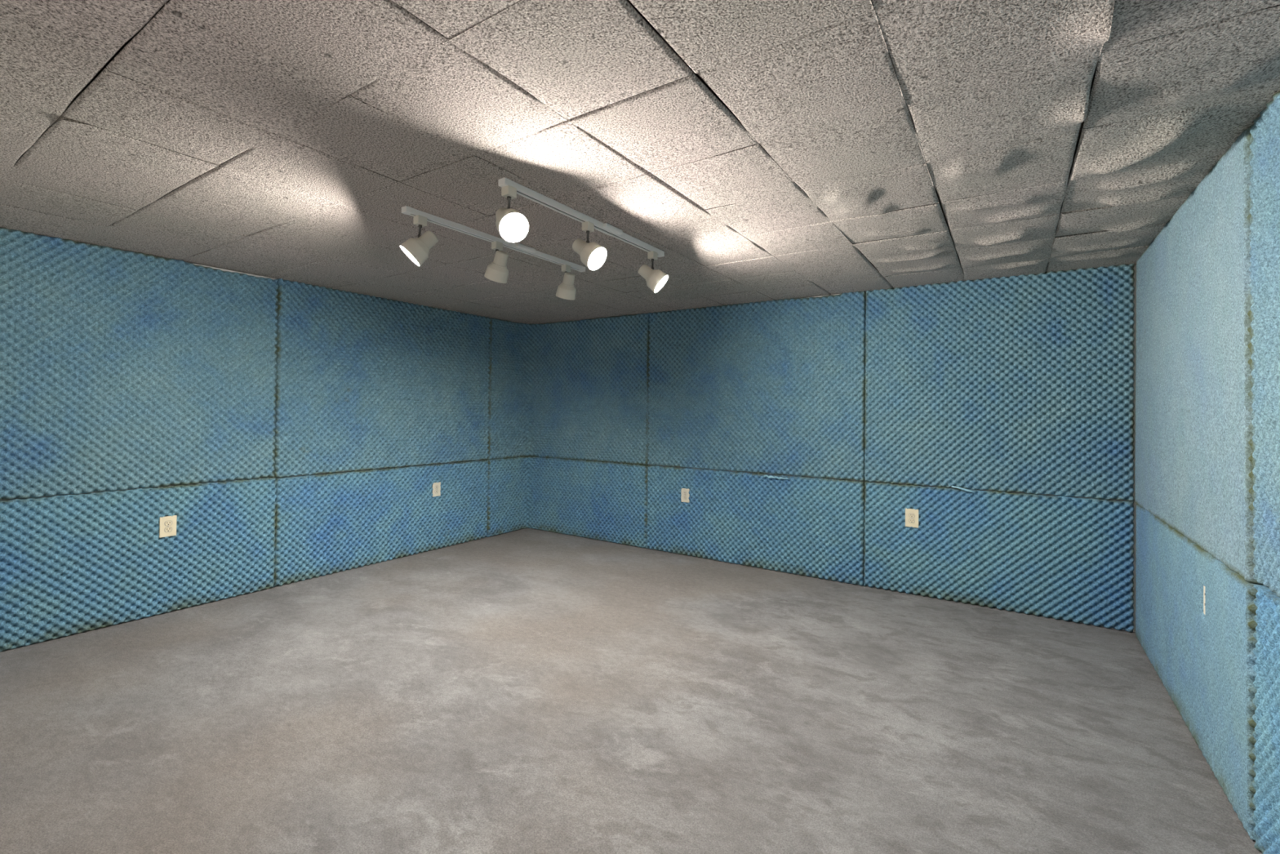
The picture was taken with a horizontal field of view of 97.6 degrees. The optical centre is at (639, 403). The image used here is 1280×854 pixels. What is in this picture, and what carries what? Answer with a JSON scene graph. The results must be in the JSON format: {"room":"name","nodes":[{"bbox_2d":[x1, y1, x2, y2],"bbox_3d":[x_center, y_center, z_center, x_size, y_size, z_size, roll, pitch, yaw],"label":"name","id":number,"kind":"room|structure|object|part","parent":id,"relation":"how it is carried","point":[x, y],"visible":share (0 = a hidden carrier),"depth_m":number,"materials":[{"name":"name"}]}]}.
{"room":"studio","nodes":[
{"label":"studio","id":0,"kind":"room"},
{"bbox_2d":[0,243,482,586],"bbox_3d":[-2.705,0.177,3.956,0.100,2.260,5.452,0,-1,34],"label":"wall","id":1,"kind":"structure","parent":0,"point":[222,269],"depth_m":3.81,"materials":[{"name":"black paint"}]},
{"bbox_2d":[0,477,276,651],"bbox_3d":[-3.130,0.900,3.172,0.053,0.779,1.939,0,-1,34],"label":"panel","id":2,"kind":"object","parent":1,"relation":"attached to","point":[70,564],"visible":1,"depth_m":3.30,"materials":[{"name":"blue fabric"}]},
{"bbox_2d":[0,227,278,499],"bbox_3d":[-3.121,-0.199,3.181,0.052,1.414,1.928,0,-1,34],"label":"panel","id":3,"kind":"object","parent":1,"relation":"attached to","point":[120,370],"visible":1,"depth_m":3.30,"materials":[{"name":"blue fabric"}]},
{"bbox_2d":[159,515,177,537],"bbox_3d":[-2.934,0.761,3.474,0.047,0.126,0.084,0,-1,34],"label":"wall outlet","id":4,"kind":"object","parent":1,"relation":"attached to","point":[167,524],"visible":1,"depth_m":3.46,"materials":[{"name":"beige plastic"}]},
{"bbox_2d":[164,526,172,532],"bbox_3d":[-2.917,0.780,3.462,0.001,0.032,0.040,0,-1,34],"label":"receptacle","id":5,"kind":"object","parent":4,"relation":"attached to","point":[166,529],"depth_m":3.46,"materials":[{"name":"plastic"}]},
{"bbox_2d":[164,520,172,525],"bbox_3d":[-2.917,0.742,3.463,0.001,0.032,0.040,0,-1,34],"label":"receptacle","id":6,"kind":"object","parent":4,"relation":"attached to","point":[166,522],"depth_m":3.46,"materials":[{"name":"plastic"}]},
{"bbox_2d":[273,459,488,586],"bbox_3d":[-2.059,0.935,4.793,0.050,0.771,1.935,0,-1,34],"label":"panel","id":7,"kind":"object","parent":1,"relation":"attached to","point":[326,523],"visible":1,"depth_m":4.58,"materials":[{"name":"blue fabric"}]},
{"bbox_2d":[273,278,490,476],"bbox_3d":[-2.048,-0.167,4.800,0.054,1.423,1.946,0,-1,34],"label":"panel","id":8,"kind":"object","parent":1,"relation":"attached to","point":[363,381],"visible":1,"depth_m":4.58,"materials":[{"name":"blue fabric"}]},
{"bbox_2d":[432,481,440,497],"bbox_3d":[-1.863,0.782,5.097,0.047,0.126,0.084,0,-1,34],"label":"wall outlet","id":9,"kind":"object","parent":1,"relation":"attached to","point":[436,486],"visible":1,"depth_m":5.08,"materials":[{"name":"beige plastic"}]},
{"bbox_2d":[0,528,1262,853],"bbox_3d":[-0.595,1.313,2.478,5.057,0.002,5.352,0,-1,34],"label":"floor","id":10,"kind":"structure","parent":0,"point":[525,691],"depth_m":2.30,"materials":[{"name":"grey concrete"}]},
{"bbox_2d":[0,0,1279,324],"bbox_3d":[-0.571,-0.876,2.503,5.057,0.080,5.352,0,-1,34],"label":"ceiling","id":11,"kind":"structure","parent":0,"point":[771,150],"depth_m":1.83,"materials":[{"name":"tile"}]},
{"bbox_2d":[401,205,585,271],"bbox_3d":[-0.713,-0.864,3.052,0.076,0.029,1.272,0,-1,34],"label":"track","id":12,"kind":"object","parent":11,"relation":"attached to","point":[406,210],"visible":1,"depth_m":2.91,"materials":[{"name":"white metal"}]},
{"bbox_2d":[400,214,438,266],"bbox_3d":[-1.022,-0.749,2.592,0.166,0.229,0.121,1,-1,-25],"label":"track spotlight","id":13,"kind":"object","parent":12,"relation":"hanging from","point":[417,250],"visible":1,"depth_m":2.57,"materials":[{"name":"white metal"}]},
{"bbox_3d":[-1.049,-0.694,2.580,0.102,0.100,0.102,0,-1,34],"label":"bulb","id":14,"kind":"part","parent":13,"relation":"part of","materials":[{"name":"white glass"}]},
{"bbox_3d":[-1.020,-0.719,2.584,0.166,0.168,0.121,1,-1,-13],"label":"lamp shade","id":15,"kind":"part","parent":13,"relation":"part of","materials":[{"name":"white metal"}]},
{"bbox_3d":[-1.019,-0.794,2.591,0.017,0.061,0.021,0,-1,34],"label":"stem","id":16,"kind":"part","parent":13,"relation":"part of","materials":[{"name":"metal"}]},
{"bbox_2d":[484,240,508,283],"bbox_3d":[-0.754,-0.745,2.976,0.148,0.223,0.122,0,-1,34],"label":"track spotlight","id":17,"kind":"object","parent":12,"relation":"hanging from","point":[496,271],"visible":1,"depth_m":2.93,"materials":[{"name":"white metal"}]},
{"bbox_2d":[555,264,576,300],"bbox_3d":[-0.448,-0.737,3.437,0.139,0.220,0.125,0,-1,34],"label":"track spotlight","id":18,"kind":"object","parent":12,"relation":"hanging from","point":[566,290],"visible":1,"depth_m":3.39,"materials":[{"name":"white metal"}]},
{"bbox_2d":[497,177,664,257],"bbox_3d":[-0.210,-0.863,2.707,0.076,0.029,1.212,0,-1,34],"label":"track","id":19,"kind":"object","parent":11,"relation":"attached to","point":[605,228],"visible":0.96,"depth_m":2.57,"materials":[{"name":"white metal"}]},
{"bbox_2d":[495,185,528,243],"bbox_3d":[-0.525,-0.749,2.219,0.170,0.227,0.130,0,-1,34],"label":"track spotlight","id":20,"kind":"object","parent":19,"relation":"hanging from","point":[512,225],"visible":1,"depth_m":2.19,"materials":[{"name":"white metal"}]},
{"bbox_3d":[-0.523,-0.793,2.235,0.017,0.060,0.017,0,-1,34],"label":"stem","id":21,"kind":"part","parent":20,"relation":"part of","materials":[{"name":"metal"}]},
{"bbox_3d":[-0.525,-0.714,2.219,0.170,0.158,0.130,0,-1,34],"label":"lamp shade","id":22,"kind":"part","parent":20,"relation":"part of","materials":[{"name":"beige ceramic"}]},
{"bbox_3d":[-0.505,-0.696,2.200,0.099,0.102,0.106,0,-1,34],"label":"bulb","id":23,"kind":"part","parent":20,"relation":"part of","materials":[{"name":"white glass"}]},
{"bbox_2d":[572,221,607,271],"bbox_3d":[-0.240,-0.741,2.651,0.171,0.227,0.121,0,-1,34],"label":"track spotlight","id":24,"kind":"object","parent":19,"relation":"hanging from","point":[593,255],"visible":1,"depth_m":2.63,"materials":[{"name":"white metal"}]},
{"bbox_3d":[-0.247,-0.785,2.652,0.017,0.060,0.017,0,-1,34],"label":"stem","id":25,"kind":"part","parent":24,"relation":"part of","materials":[{"name":"metal"}]},
{"bbox_3d":[-0.241,-0.706,2.651,0.171,0.159,0.121,0,-1,34],"label":"lamp shade","id":26,"kind":"part","parent":24,"relation":"part of","materials":[{"name":"white metal"}]},
{"bbox_3d":[-0.217,-0.687,2.635,0.096,0.102,0.109,0,-1,34],"label":"bulb","id":27,"kind":"part","parent":24,"relation":"part of","materials":[{"name":"white glass"}]},
{"bbox_2d":[638,250,668,293],"bbox_3d":[0.081,-0.731,3.138,0.168,0.228,0.130,0,-1,34],"label":"track spotlight","id":28,"kind":"object","parent":19,"relation":"hanging from","point":[655,280],"visible":1,"depth_m":3.10,"materials":[{"name":"white metal"}]},
{"bbox_3d":[0.070,-0.776,3.131,0.017,0.060,0.017,0,-1,34],"label":"stem","id":29,"kind":"part","parent":28,"relation":"part of","materials":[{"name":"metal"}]},
{"bbox_3d":[0.080,-0.698,3.137,0.168,0.163,0.130,0,-1,34],"label":"lamp shade","id":30,"kind":"part","parent":28,"relation":"part of","materials":[{"name":"white metal"}]},
{"bbox_3d":[0.103,-0.676,3.127,0.100,0.102,0.106,0,-1,34],"label":"bulb","id":31,"kind":"part","parent":28,"relation":"part of","materials":[{"name":"white glass"}]},
{"bbox_2d":[591,264,1137,631],"bbox_3d":[0.922,0.227,4.764,5.057,2.260,0.100,0,-1,34],"label":"wall","id":32,"kind":"structure","parent":0,"point":[1135,265],"depth_m":3.36,"materials":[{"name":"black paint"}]},
{"bbox_2d":[486,456,648,547],"bbox_3d":[-0.733,0.955,5.431,1.557,0.774,0.582,0,-1,34],"label":"panel","id":33,"kind":"object","parent":32,"relation":"attached to","point":[606,501],"visible":1,"depth_m":5.67,"materials":[{"name":"blue fabric"}]},
{"bbox_2d":[488,313,649,465],"bbox_3d":[-0.721,-0.141,5.444,1.557,1.424,0.582,0,-1,34],"label":"panel","id":34,"kind":"object","parent":32,"relation":"attached to","point":[577,389],"visible":1,"depth_m":5.68,"materials":[{"name":"blue fabric"}]},
{"bbox_2d":[680,488,689,502],"bbox_3d":[0.413,0.819,4.997,0.082,0.124,0.047,0,-1,34],"label":"wall outlet","id":35,"kind":"object","parent":32,"relation":"attached to","point":[685,495],"visible":1,"depth_m":4.98,"materials":[{"name":"beige plastic"}]},
{"bbox_2d":[645,465,864,585],"bbox_3d":[0.861,0.965,4.686,1.912,0.772,0.066,0,-1,34],"label":"panel","id":36,"kind":"object","parent":32,"relation":"attached to","point":[802,526],"depth_m":4.58,"materials":[{"name":"blue fabric"}]},
{"bbox_3d":[1.097,0.597,4.504,0.213,0.032,0.012,0,-1,34],"label":"torn foam strip","id":37,"kind":"part","parent":36,"relation":"part of","materials":[{"name":"blue fabric"}]},
{"bbox_2d":[647,290,866,480],"bbox_3d":[0.878,-0.136,4.705,1.912,1.424,0.049,0,-1,34],"label":"panel","id":38,"kind":"object","parent":32,"relation":"attached to","point":[775,386],"visible":1,"depth_m":4.61,"materials":[{"name":"blue fabric"}]},
{"bbox_2d":[905,508,918,528],"bbox_3d":[1.939,0.814,3.987,0.086,0.130,0.047,0,-1,34],"label":"wall outlet","id":39,"kind":"object","parent":32,"relation":"attached to","point":[911,514],"visible":1,"depth_m":3.97,"materials":[{"name":"beige plastic"}]},
{"bbox_2d":[908,518,915,523],"bbox_3d":[1.927,0.833,3.970,0.040,0.032,0.001,0,-1,34],"label":"receptacle","id":40,"kind":"object","parent":39,"relation":"attached to","point":[910,520],"depth_m":3.97,"materials":[{"name":"plastic"}]},
{"bbox_2d":[908,512,915,517],"bbox_3d":[1.928,0.794,3.970,0.040,0.032,0.001,0,-1,34],"label":"receptacle","id":41,"kind":"object","parent":39,"relation":"attached to","point":[910,514],"depth_m":3.97,"materials":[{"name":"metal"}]},
{"bbox_2d":[863,480,1133,631],"bbox_3d":[2.300,0.969,3.743,1.516,0.773,0.049,0,-1,34],"label":"panel","id":42,"kind":"object","parent":32,"relation":"attached to","point":[1067,558],"visible":1,"depth_m":3.66,"materials":[{"name":"blue fabric"}]},
{"bbox_2d":[864,263,1134,501],"bbox_3d":[2.307,-0.120,3.748,1.516,1.446,0.067,0,-1,34],"label":"panel","id":43,"kind":"object","parent":32,"relation":"attached to","point":[1024,384],"depth_m":3.68,"materials":[{"name":"blue fabric"}]},
{"bbox_3d":[2.187,0.582,3.788,0.144,0.038,0.014,0,-1,37],"label":"torn foam strip","id":44,"kind":"part","parent":43,"relation":"part of","materials":[{"name":"blue fabric"}]},
{"bbox_3d":[1.595,0.191,1.109,0.100,2.260,5.452,0,-1,34],"label":"wall","id":45,"kind":"structure","parent":0,"visible":0},
{"bbox_2d":[1134,127,1262,584],"bbox_3d":[2.420,-0.142,2.505,0.058,1.422,1.860,0,-1,34],"label":"panel","id":46,"kind":"object","parent":45,"relation":"attached to","point":[1193,473],"visible":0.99,"depth_m":2.13,"materials":[{"name":"blue fabric"}]},
{"bbox_2d":[1135,503,1263,839],"bbox_3d":[2.403,0.955,2.482,0.057,0.774,1.882,0,-1,34],"label":"panel","id":47,"kind":"object","parent":45,"relation":"attached to","point":[1205,662],"visible":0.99,"depth_m":2.11,"materials":[{"name":"blue fabric"}]},
{"bbox_2d":[1203,585,1204,613],"bbox_3d":[2.171,0.751,2.119,0.047,0.120,0.080,0,-1,34],"label":"wall outlet","id":48,"kind":"object","parent":45,"relation":"attached to","point":[1203,585],"visible":0.15,"depth_m":2.15,"materials":[{"name":"beige plastic"}]},
{"bbox_2d":[1248,91,1279,597],"bbox_3d":[1.375,-0.180,0.921,0.052,1.413,1.924,0,-1,34],"label":"panel","id":49,"kind":"object","parent":45,"relation":"attached to","point":[1264,140],"visible":1,"depth_m":1.63,"materials":[{"name":"blue fabric"}]},
{"bbox_2d":[1250,584,1279,853],"bbox_3d":[1.355,0.924,0.898,0.055,0.777,1.899,0,-1,34],"label":"panel","id":50,"kind":"object","parent":45,"relation":"attached to","point":[1266,783],"visible":1,"depth_m":1.62,"materials":[{"name":"blue fabric"}]}
]}

